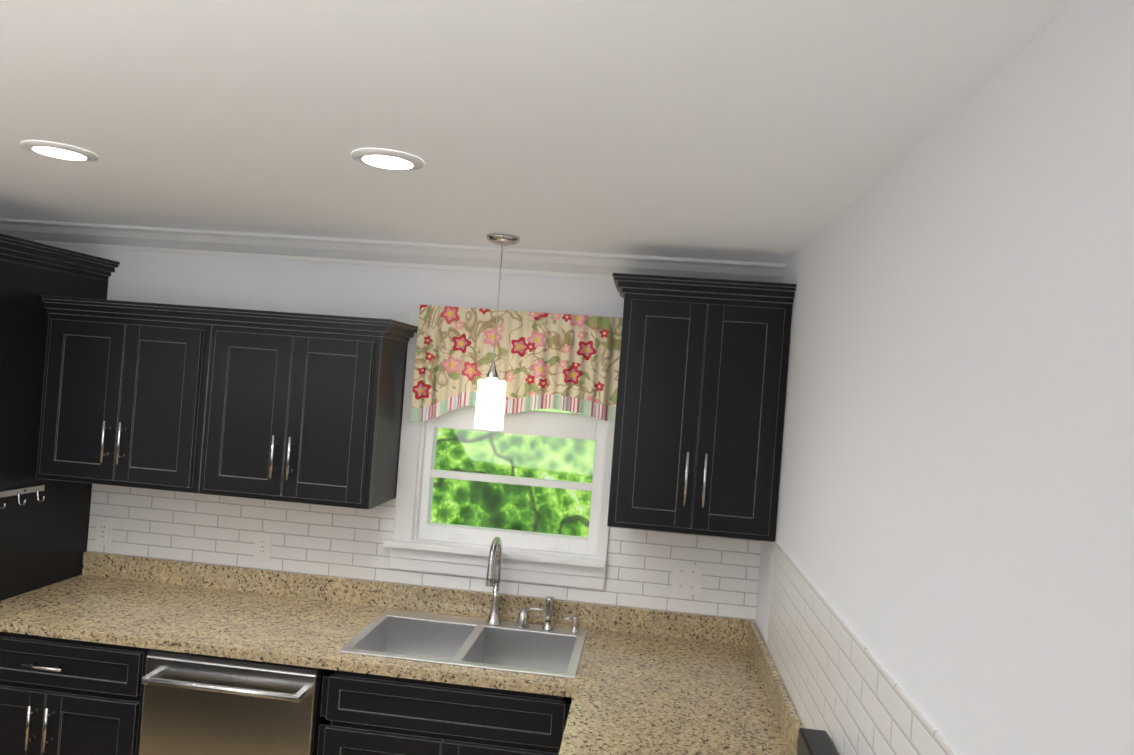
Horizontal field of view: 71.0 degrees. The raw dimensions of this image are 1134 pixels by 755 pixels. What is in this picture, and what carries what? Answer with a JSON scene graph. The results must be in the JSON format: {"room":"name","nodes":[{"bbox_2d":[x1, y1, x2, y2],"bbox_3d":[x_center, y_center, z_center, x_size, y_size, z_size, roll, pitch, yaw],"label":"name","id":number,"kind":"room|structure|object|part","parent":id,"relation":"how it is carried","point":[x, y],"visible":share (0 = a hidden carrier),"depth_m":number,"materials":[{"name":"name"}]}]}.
{"room":"kitchen","nodes":[
{"label":"kitchen","id":0,"kind":"room"},
{"bbox_2d":[55,246,623,740],"bbox_3d":[-2.410,0.525,3.526,6.680,2.400,0.140,4,0,6],"label":"wall","id":1,"kind":"structure","parent":0,"point":[322,288],"depth_m":3.32,"materials":[{"name":"white paint"}]},
{"bbox_2d":[36,299,211,492],"bbox_3d":[-1.694,0.077,3.213,0.671,0.685,0.348,4,0,6],"label":"upper cabinet","id":2,"kind":"object","parent":1,"relation":"attached to","point":[123,395],"depth_m":3.04,"materials":[{"name":"black wood"}]},
{"bbox_2d":[196,311,415,508],"bbox_3d":[-1.028,0.127,3.145,0.671,0.685,0.348,4,0,6],"label":"upper cabinet","id":3,"kind":"object","parent":1,"relation":"attached to","point":[304,408],"depth_m":2.98,"materials":[{"name":"black wood"}]},
{"bbox_2d":[0,218,784,282],"bbox_3d":[-2.334,-0.627,3.422,6.399,0.092,0.085,4,0,6],"label":"crown molding","id":4,"kind":"structure","parent":1,"relation":"attached to","point":[585,265],"depth_m":3.20,"materials":[{"name":"white"}]},
{"bbox_2d":[87,484,760,621],"bbox_3d":[-0.649,0.720,3.272,2.825,0.473,0.006,4,0,6],"label":"tile backsplash","id":5,"kind":"structure","parent":1,"relation":"attached to","point":[343,542],"depth_m":3.30,"materials":[{"name":"white tile"}]},
{"bbox_2d":[95,518,112,545],"bbox_3d":[-1.984,0.661,3.400,0.072,0.117,0.009,4,0,6],"label":"outlet","id":6,"kind":"object","parent":5,"relation":"attached to","point":[103,533],"visible":1,"depth_m":3.40,"materials":[{"name":"white plastic"}]},
{"bbox_2d":[254,532,271,560],"bbox_3d":[-1.275,0.709,3.328,0.072,0.117,0.009,4,0,6],"label":"outlet","id":7,"kind":"object","parent":5,"relation":"attached to","point":[262,548],"visible":1,"depth_m":3.33,"materials":[{"name":"white plastic"}]},
{"bbox_2d":[671,563,702,594],"bbox_3d":[0.474,0.799,3.147,0.118,0.117,0.015,4,0,6],"label":"light switch","id":8,"kind":"object","parent":5,"relation":"attached to","point":[686,578],"visible":1,"depth_m":3.15,"materials":[{"name":"white plastic"}]},
{"bbox_2d":[383,314,614,589],"bbox_3d":[-0.257,0.294,3.276,0.908,1.050,0.192,4,0,6],"label":"window","id":9,"kind":"structure","parent":1,"relation":"in","point":[406,552],"depth_m":3.26,"materials":[{"name":"white wood"}]},
{"bbox_2d":[410,304,622,421],"bbox_3d":[-0.203,-0.028,3.200,0.836,0.480,0.036,4,0,6],"label":"valance curtain","id":10,"kind":"object","parent":9,"relation":"attached to","point":[567,362],"visible":0.94,"depth_m":3.20,"materials":[{"name":"fabric"}]},
{"bbox_2d":[607,273,796,541],"bbox_3d":[0.465,0.107,2.976,0.642,0.911,0.386,4,0,6],"label":"upper cabinet","id":11,"kind":"object","parent":1,"relation":"attached to","point":[700,407],"visible":1,"depth_m":2.82,"materials":[{"name":"black wood"}]},
{"bbox_2d":[0,0,1074,263],"bbox_3d":[-2.511,-0.750,1.600,6.680,0.100,4.030,4,0,6],"label":"ceiling","id":12,"kind":"structure","parent":0,"point":[762,130],"depth_m":1.57,"materials":[{"name":"white paint"}]},
{"bbox_2d":[21,140,97,161],"bbox_3d":[-1.359,-0.604,2.130,0.176,0.008,0.176,4,0,6],"label":"recessed light","id":13,"kind":"object","parent":12,"relation":"in","point":[58,150],"visible":0.98,"depth_m":2.10,"materials":[{"name":"white"}]},
{"bbox_2d":[351,148,423,170],"bbox_3d":[-0.444,-0.536,1.966,0.176,0.008,0.176,4,0,6],"label":"recessed light","id":14,"kind":"object","parent":12,"relation":"in","point":[387,159],"visible":0.96,"depth_m":1.94,"materials":[{"name":"white"}]},
{"bbox_2d":[474,234,519,429],"bbox_3d":[-0.262,-0.165,2.928,0.124,0.709,0.124,4,0,6],"label":"light","id":15,"kind":"object","parent":12,"relation":"hanging from","point":[490,402],"visible":1,"depth_m":2.88,"materials":[{"name":"white glass"}]},
{"bbox_2d":[552,655,802,754],"bbox_3d":[0.308,0.981,2.214,0.659,0.129,0.600,4,0,6],"label":"countertop","id":16,"kind":"structure","parent":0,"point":[650,682],"depth_m":2.40,"materials":[{"name":"stone"}]},
{"bbox_2d":[755,0,1133,754],"bbox_3d":[0.639,0.738,1.255,0.140,2.400,3.720,4,0,6],"label":"wall","id":17,"kind":"structure","parent":0,"point":[955,528],"depth_m":1.14,"materials":[{"name":"white paint"}]},
{"bbox_2d":[767,541,957,754],"bbox_3d":[0.602,0.799,1.670,0.006,0.480,2.260,4,0,6],"label":"tile backsplash","id":18,"kind":"structure","parent":17,"relation":"attached to","point":[846,693],"depth_m":1.86,"materials":[{"name":"white tile"}]},
{"bbox_3d":[-1.494,1.833,1.460,4.250,0.100,4.030,4,0,6],"label":"floor","id":19,"kind":"structure","parent":0,"visible":0},
{"bbox_2d":[0,249,110,600],"bbox_3d":[-2.292,0.635,3.029,0.491,2.190,0.818,4,0,6],"label":"tall cabinet","id":20,"kind":"object","parent":19,"relation":"on","point":[44,543],"depth_m":3.05,"materials":[{"name":"black wood"}]},
{"bbox_3d":[-2.069,0.449,2.897,0.050,0.063,0.465,4,0,6],"label":"hook rail","id":21,"kind":"part","parent":20,"relation":"part of","materials":[{"name":"silver metal"}]},
{"bbox_2d":[0,631,151,754],"bbox_3d":[-1.780,1.334,3.055,0.716,0.874,0.642,4,0,6],"label":"base cabinet","id":22,"kind":"object","parent":19,"relation":"on","point":[59,696],"depth_m":2.73,"materials":[{"name":"black wood"}]},
{"bbox_2d":[0,551,778,694],"bbox_3d":[-0.700,0.910,2.944,2.818,0.129,0.648,4,0,6],"label":"countertop","id":23,"kind":"structure","parent":22,"relation":"on","point":[271,616],"depth_m":3.06,"materials":[{"name":"stone"}]},
{"bbox_2d":[338,537,586,678],"bbox_3d":[-0.343,0.882,2.913,0.810,0.548,0.516,4,0,6],"label":"sink","id":24,"kind":"object","parent":23,"relation":"in","point":[521,644],"visible":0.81,"depth_m":3.07,"materials":[{"name":"silver metal"}]},
{"bbox_2d":[485,537,578,633],"bbox_3d":[-0.131,0.801,3.039,0.366,0.352,0.200,4,0,6],"label":"faucet","id":25,"kind":"object","parent":23,"relation":"on","point":[493,623],"depth_m":3.09,"materials":[{"name":"silver metal"}]},
{"bbox_2d":[139,649,323,754],"bbox_3d":[-1.127,1.384,2.926,0.598,0.866,0.681,4,0,6],"label":"dishwasher","id":26,"kind":"object","parent":19,"relation":"on","point":[196,704],"visible":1,"depth_m":2.65,"materials":[{"name":"silver metal"}]},
{"bbox_2d":[797,728,837,754],"bbox_3d":[0.158,1.351,1.534,0.755,1.110,0.763,4,0,6],"label":"range","id":27,"kind":"object","parent":19,"relation":"on","point":[814,742],"visible":0.95,"depth_m":1.81,"materials":[{"name":"black"}]},
{"label":"outside","id":28,"kind":"structure","parent":0,"visible":0},
{"bbox_2d":[431,409,594,536],"bbox_3d":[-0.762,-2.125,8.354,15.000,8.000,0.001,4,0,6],"label":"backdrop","id":29,"kind":"structure","parent":28,"point":[501,467],"depth_m":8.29,"materials":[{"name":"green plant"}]}
]}

